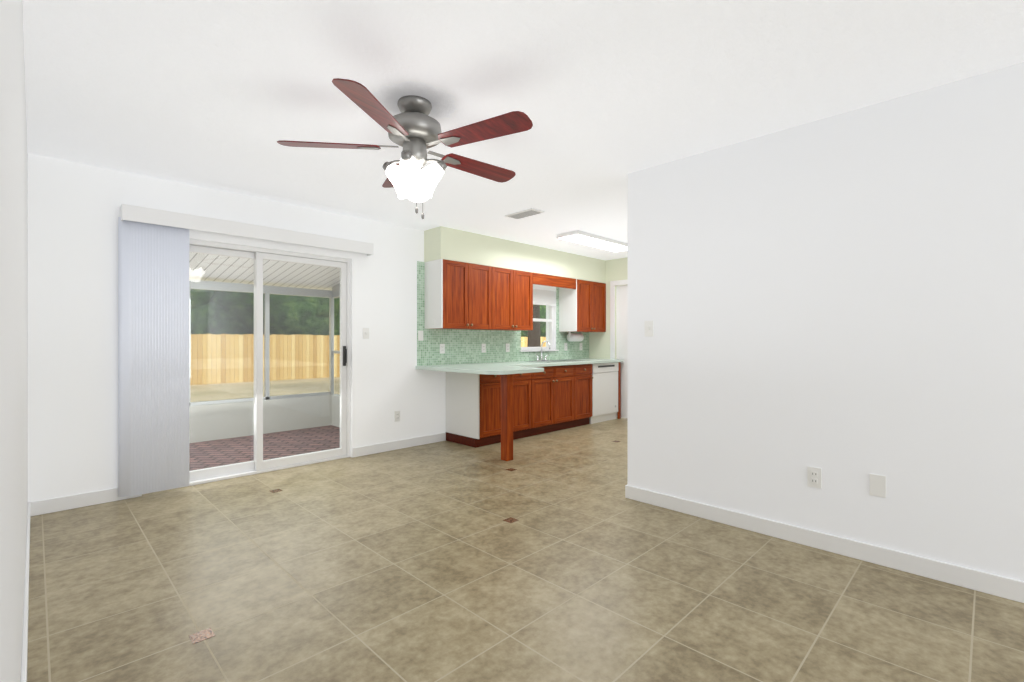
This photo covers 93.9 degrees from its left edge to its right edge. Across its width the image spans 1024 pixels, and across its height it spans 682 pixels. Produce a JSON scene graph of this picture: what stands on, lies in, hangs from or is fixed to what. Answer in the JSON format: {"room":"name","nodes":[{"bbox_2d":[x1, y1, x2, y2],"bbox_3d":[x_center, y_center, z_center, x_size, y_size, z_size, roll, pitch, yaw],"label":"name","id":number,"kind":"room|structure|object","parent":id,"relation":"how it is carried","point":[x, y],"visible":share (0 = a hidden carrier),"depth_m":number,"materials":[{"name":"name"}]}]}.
{"room":"empty living room","nodes":[
{"label":"empty living room","id":0,"kind":"room"},
{"bbox_2d":[0,0,27,681],"bbox_3d":[0.088,-0.040,-0.216,0.120,2.440,9.570,0,0,-45],"label":"wall","id":1,"kind":"structure","parent":0,"point":[13,326],"depth_m":0.99,"materials":[{"name":"white"}]},
{"bbox_2d":[21,502,32,681],"bbox_3d":[0.135,1.133,-0.169,0.013,0.095,9.570,0,0,-45],"label":"baseboard","id":2,"kind":"structure","parent":1,"relation":"attached to","point":[30,505],"depth_m":1.98,"materials":[{"name":"white"}]},
{"bbox_2d":[28,154,586,502],"bbox_3d":[-1.078,-0.040,5.526,6.590,2.440,0.200,0,0,-45],"label":"wall","id":3,"kind":"structure","parent":0,"point":[73,211],"depth_m":3.51,"materials":[{"name":"white paint"}]},
{"bbox_2d":[33,488,141,515],"bbox_3d":[-3.022,1.133,3.432,0.580,0.095,0.013,0,0,-45],"label":"baseboard","id":4,"kind":"structure","parent":3,"relation":"attached to","point":[52,505],"depth_m":3.37,"materials":[{"name":"white wood"}]},
{"bbox_2d":[118,204,373,496],"bbox_3d":[-2.166,0.075,4.207,2.013,2.140,0.123,0,0,-45],"label":"vertical blinds","id":5,"kind":"object","parent":3,"relation":"attached to","point":[153,350],"visible":1,"depth_m":3.64,"materials":[{"name":"white"}]},
{"bbox_2d":[145,239,350,493],"bbox_3d":[-2.277,0.175,4.299,1.700,2.010,0.150,0,0,-45],"label":"sliding glass door","id":6,"kind":"structure","parent":3,"relation":"in","point":[258,464],"depth_m":4.31,"materials":[{"name":"clear glass"}]},
{"bbox_2d":[363,328,368,338],"bbox_3d":[-1.508,-0.080,4.945,0.070,0.114,0.014,0,0,-45],"label":"light switch","id":7,"kind":"object","parent":3,"relation":"attached to","point":[365,333],"visible":1,"depth_m":4.94,"materials":[{"name":"white plastic"}]},
{"bbox_2d":[394,411,399,421],"bbox_3d":[-1.248,0.820,5.208,0.070,0.114,0.008,0,0,-45],"label":"electrical outlet","id":8,"kind":"object","parent":3,"relation":"attached to","point":[396,416],"visible":1,"depth_m":5.20,"materials":[{"name":"white plastic"}]},
{"bbox_2d":[352,433,445,456],"bbox_3d":[-1.201,1.133,5.253,1.170,0.095,0.013,0,0,-45],"label":"baseboard","id":9,"kind":"structure","parent":3,"relation":"attached to","point":[400,444],"depth_m":5.20,"materials":[{"name":"white wood"}]},
{"bbox_2d":[424,259,495,329],"bbox_3d":[-0.600,-0.520,5.625,0.806,0.760,0.324,0,0,-45],"label":"upper cabinet","id":10,"kind":"object","parent":3,"relation":"attached to","point":[463,296],"depth_m":5.43,"materials":[{"name":"brown wood"}]},
{"bbox_2d":[417,261,588,365],"bbox_3d":[0.085,-0.310,6.544,3.264,1.180,0.005,0,0,-45],"label":"tile backsplash","id":11,"kind":"structure","parent":3,"relation":"attached to","point":[462,346],"depth_m":6.01,"materials":[{"name":"green glass"}]},
{"bbox_2d":[418,331,422,340],"bbox_3d":[-1.031,-0.060,5.415,0.070,0.114,0.014,0,0,-45],"label":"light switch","id":12,"kind":"object","parent":11,"relation":"attached to","point":[420,335],"visible":1,"depth_m":5.41,"materials":[{"name":"white plastic"}]},
{"bbox_2d":[440,344,444,353],"bbox_3d":[-0.821,0.090,5.629,0.070,0.114,0.008,0,0,-45],"label":"outlet","id":13,"kind":"object","parent":11,"relation":"attached to","point":[442,348],"visible":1,"depth_m":5.63,"materials":[{"name":"white plastic"}]},
{"bbox_2d":[481,344,485,352],"bbox_3d":[-0.361,0.090,6.089,0.070,0.114,0.008,0,0,-45],"label":"outlet","id":14,"kind":"object","parent":11,"relation":"attached to","point":[483,348],"visible":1,"depth_m":6.08,"materials":[{"name":"white"}]},
{"bbox_2d":[506,343,509,351],"bbox_3d":[-0.057,0.090,6.393,0.070,0.114,0.008,0,0,-45],"label":"outlet","id":15,"kind":"object","parent":11,"relation":"attached to","point":[507,347],"visible":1,"depth_m":6.39,"materials":[{"name":"white plastic"}]},
{"bbox_2d":[496,267,535,330],"bbox_3d":[-0.117,-0.520,6.108,0.788,0.760,0.324,0,0,-45],"label":"upper cabinet","id":16,"kind":"object","parent":3,"relation":"attached to","point":[514,288],"depth_m":6.03,"materials":[{"name":"brown wood"}]},
{"bbox_2d":[519,289,558,351],"bbox_3d":[0.361,-0.295,6.880,0.820,0.890,0.140,0,0,-45],"label":"kitchen window","id":17,"kind":"structure","parent":3,"relation":"in","point":[544,297],"depth_m":6.99,"materials":[{"name":"white"}]},
{"bbox_2d":[556,279,605,331],"bbox_3d":[1.085,-0.520,7.310,0.759,0.760,0.324,0,0,-45],"label":"upper cabinet","id":18,"kind":"object","parent":3,"relation":"attached to","point":[582,303],"depth_m":7.10,"materials":[{"name":"brown wood"}]},
{"bbox_2d":[567,332,583,340],"bbox_3d":[0.962,-0.066,7.255,0.290,0.146,0.124,0,0,-45],"label":"paper towel holder","id":19,"kind":"object","parent":18,"relation":"attached to","point":[575,336],"visible":1,"depth_m":7.19,"materials":[{"name":"white"}]},
{"bbox_2d":[424,226,604,282],"bbox_3d":[0.229,-1.080,6.466,3.169,0.358,0.317,0,0,-45],"label":"soffit","id":20,"kind":"structure","parent":0,"point":[445,243],"depth_m":5.95,"materials":[{"name":"white"}]},
{"bbox_2d":[23,0,1023,259],"bbox_3d":[2.348,-1.310,2.100,6.590,0.100,9.890,0,0,-45],"label":"ceiling","id":21,"kind":"structure","parent":0,"point":[607,96],"depth_m":2.33,"materials":[{"name":"paint"}]},
{"bbox_2d":[277,78,532,218],"bbox_3d":[-0.477,-0.952,2.565,1.288,0.614,1.327,0,0,-45],"label":"ceiling fan","id":22,"kind":"object","parent":21,"relation":"hanging from","point":[413,129],"visible":1,"depth_m":2.45,"materials":[{"name":"brown wood"}]},
{"bbox_2d":[504,208,544,218],"bbox_3d":[0.120,-1.252,4.716,0.180,0.016,0.380,0,0,-45],"label":"ceiling vent","id":23,"kind":"object","parent":21,"relation":"in","point":[524,213],"visible":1,"depth_m":4.68,"materials":[{"name":"white"}]},
{"bbox_2d":[556,230,627,251],"bbox_3d":[1.075,-1.234,5.968,1.240,0.052,0.320,0,0,-45],"label":"kitchen ceiling light","id":24,"kind":"object","parent":21,"relation":"attached to","point":[589,239],"visible":0.83,"depth_m":5.80,"materials":[{"name":"white plastic"}]},
{"bbox_2d":[27,417,1023,681],"bbox_3d":[2.348,1.229,2.100,6.590,0.101,9.890,0,0,-45],"label":"floor","id":25,"kind":"structure","parent":0,"point":[553,557],"depth_m":2.26,"materials":[{"name":"tile"}]},
{"bbox_2d":[446,372,537,447],"bbox_3d":[-0.252,0.750,5.786,0.922,0.860,0.596,0,0,-45],"label":"base cabinet","id":26,"kind":"object","parent":25,"relation":"on","point":[473,401],"depth_m":5.48,"materials":[{"name":"brown wood"}]},
{"bbox_2d":[450,365,543,374],"bbox_3d":[-0.122,0.299,4.941,0.754,0.039,0.660,0,0,-45],"label":"countertop","id":27,"kind":"structure","parent":26,"relation":"on","point":[504,368],"depth_m":4.80,"materials":[{"name":"white laminate"}]},
{"bbox_2d":[416,341,622,371],"bbox_3d":[0.309,0.156,6.301,3.288,0.326,0.654,0,0,-45],"label":"countertop","id":28,"kind":"structure","parent":26,"relation":"on","point":[446,368],"depth_m":6.19,"materials":[{"name":"stone"}]},
{"bbox_2d":[525,341,586,362],"bbox_3d":[0.590,0.136,6.636,0.780,0.286,0.510,0,0,-45],"label":"sink","id":29,"kind":"object","parent":28,"relation":"in","point":[545,360],"depth_m":6.70,"materials":[{"name":"silver metal"}]},
{"bbox_2d":[500,374,513,460],"bbox_3d":[-0.050,0.750,4.745,0.104,0.860,0.104,0,0,-45],"label":"post","id":30,"kind":"object","parent":25,"relation":"on","point":[507,417],"visible":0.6,"depth_m":4.71,"materials":[{"name":"brown wood"}]},
{"bbox_2d":[538,365,577,434],"bbox_3d":[0.332,0.750,6.370,0.962,0.860,0.596,0,0,-45],"label":"base cabinet","id":31,"kind":"object","parent":25,"relation":"on","point":[552,398],"depth_m":6.23,"materials":[{"name":"brown wood"}]},
{"bbox_2d":[578,364,592,425],"bbox_3d":[0.760,0.750,6.798,0.481,0.860,0.596,0,0,-45],"label":"base cabinet","id":32,"kind":"object","parent":25,"relation":"on","point":[585,378],"depth_m":6.65,"materials":[{"name":"brown wood"}]},
{"bbox_2d":[590,362,617,423],"bbox_3d":[1.171,0.750,7.203,0.658,0.859,0.604,0,0,-45],"label":"dishwasher","id":33,"kind":"object","parent":25,"relation":"on","point":[605,392],"visible":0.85,"depth_m":6.97,"materials":[{"name":"white metal"}]},
{"bbox_2d":[589,257,627,358],"bbox_3d":[4.663,-0.040,4.359,0.120,2.440,9.570,0,0,-45],"label":"wall","id":34,"kind":"structure","parent":0,"point":[599,342],"depth_m":7.45,"materials":[{"name":"white paint"}]},
{"bbox_2d":[610,279,627,417],"bbox_3d":[1.915,0.128,7.063,0.093,2.105,1.030,0,0,-45],"label":"door frame","id":35,"kind":"structure","parent":34,"relation":"attached to","point":[622,322],"depth_m":7.32,"materials":[{"name":"white wood"}]},
{"bbox_2d":[628,62,1023,580],"bbox_3d":[3.362,-0.040,1.192,0.120,2.440,6.930,0,0,-45],"label":"wall","id":36,"kind":"structure","parent":0,"point":[838,299],"depth_m":2.62,"materials":[{"name":"white"}]},
{"bbox_2d":[645,321,653,335],"bbox_3d":[0.992,-0.090,3.467,0.014,0.114,0.070,0,0,-45],"label":"light switch","id":37,"kind":"object","parent":36,"relation":"attached to","point":[649,328],"visible":1,"depth_m":3.46,"materials":[{"name":"white"}]},
{"bbox_2d":[807,466,821,488],"bbox_3d":[1.729,0.780,2.733,0.008,0.114,0.070,0,0,-45],"label":"electrical outlet","id":38,"kind":"object","parent":36,"relation":"attached to","point":[814,476],"visible":1,"depth_m":2.73,"materials":[{"name":"white plastic"}]},
{"bbox_2d":[625,484,1023,602],"bbox_3d":[3.312,1.133,1.150,0.016,0.095,6.943,0,0,-45],"label":"baseboard","id":39,"kind":"structure","parent":36,"relation":"attached to","point":[990,583],"depth_m":2.61,"materials":[{"name":"white wood"}]},
{"bbox_2d":[870,474,885,497],"bbox_3d":[1.935,0.765,2.529,0.006,0.114,0.070,0,0,-45],"label":"blank wall plate","id":40,"kind":"object","parent":36,"relation":"attached to","point":[878,485],"visible":1,"depth_m":2.52,"materials":[{"name":"white plastic"}]},
{"label":"outside","id":41,"kind":"structure","parent":0,"visible":0},
{"bbox_2d":[190,377,339,401],"bbox_3d":[-19.364,1.580,33.506,100.000,0.200,65.230,0,0,-45],"label":"lawn","id":42,"kind":"structure","parent":41,"point":[312,385],"depth_m":14.74,"materials":[{"name":"plant"}]},
{"bbox_2d":[190,289,214,308],"bbox_3d":[-15.422,-2.834,19.458,7.730,8.628,6.902,0,0,-45],"label":"tree","id":43,"kind":"object","parent":42,"relation":"on","point":[197,301],"depth_m":18.58,"materials":[{"name":"green plant"}]},
{"bbox_2d":[189,252,339,470],"bbox_3d":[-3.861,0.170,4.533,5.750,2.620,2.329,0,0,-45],"label":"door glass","id":44,"kind":"object","parent":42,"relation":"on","point":[292,418],"depth_m":6.10,"materials":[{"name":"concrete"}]},
{"bbox_2d":[190,290,339,334],"bbox_3d":[-11.460,-4.059,21.675,7.719,11.078,7.822,0,0,-45],"label":"tree","id":45,"kind":"object","parent":42,"relation":"on","point":[297,317],"depth_m":19.45,"materials":[{"name":"green plant"}]},
{"bbox_2d":[328,313,339,334],"bbox_3d":[-10.702,-3.351,26.431,8.538,9.996,8.715,0,0,-45],"label":"tree","id":46,"kind":"object","parent":42,"relation":"on","point":[338,330],"depth_m":22.87,"materials":[{"name":"green plant"}]},
{"bbox_2d":[190,334,545,384],"bbox_3d":[-6.385,0.613,20.591,48.090,1.735,0.150,0,0,-45],"label":"fence","id":47,"kind":"object","parent":42,"relation":"on","point":[218,340],"depth_m":17.44,"materials":[{"name":"brown wood"}]},
{"bbox_2d":[521,305,545,336],"bbox_3d":[-0.633,-2.879,32.795,6.639,8.718,7.894,0,0,-45],"label":"tree","id":48,"kind":"object","parent":42,"relation":"on","point":[542,329],"depth_m":30.34,"materials":[{"name":"green plant"}]},
{"bbox_2d":[527,305,540,346],"bbox_3d":[0.878,-1.741,14.148,5.013,6.443,4.876,0,0,-45],"label":"tree","id":49,"kind":"object","parent":42,"relation":"on","point":[534,341],"depth_m":13.64,"materials":[{"name":"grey plant"}]}
]}

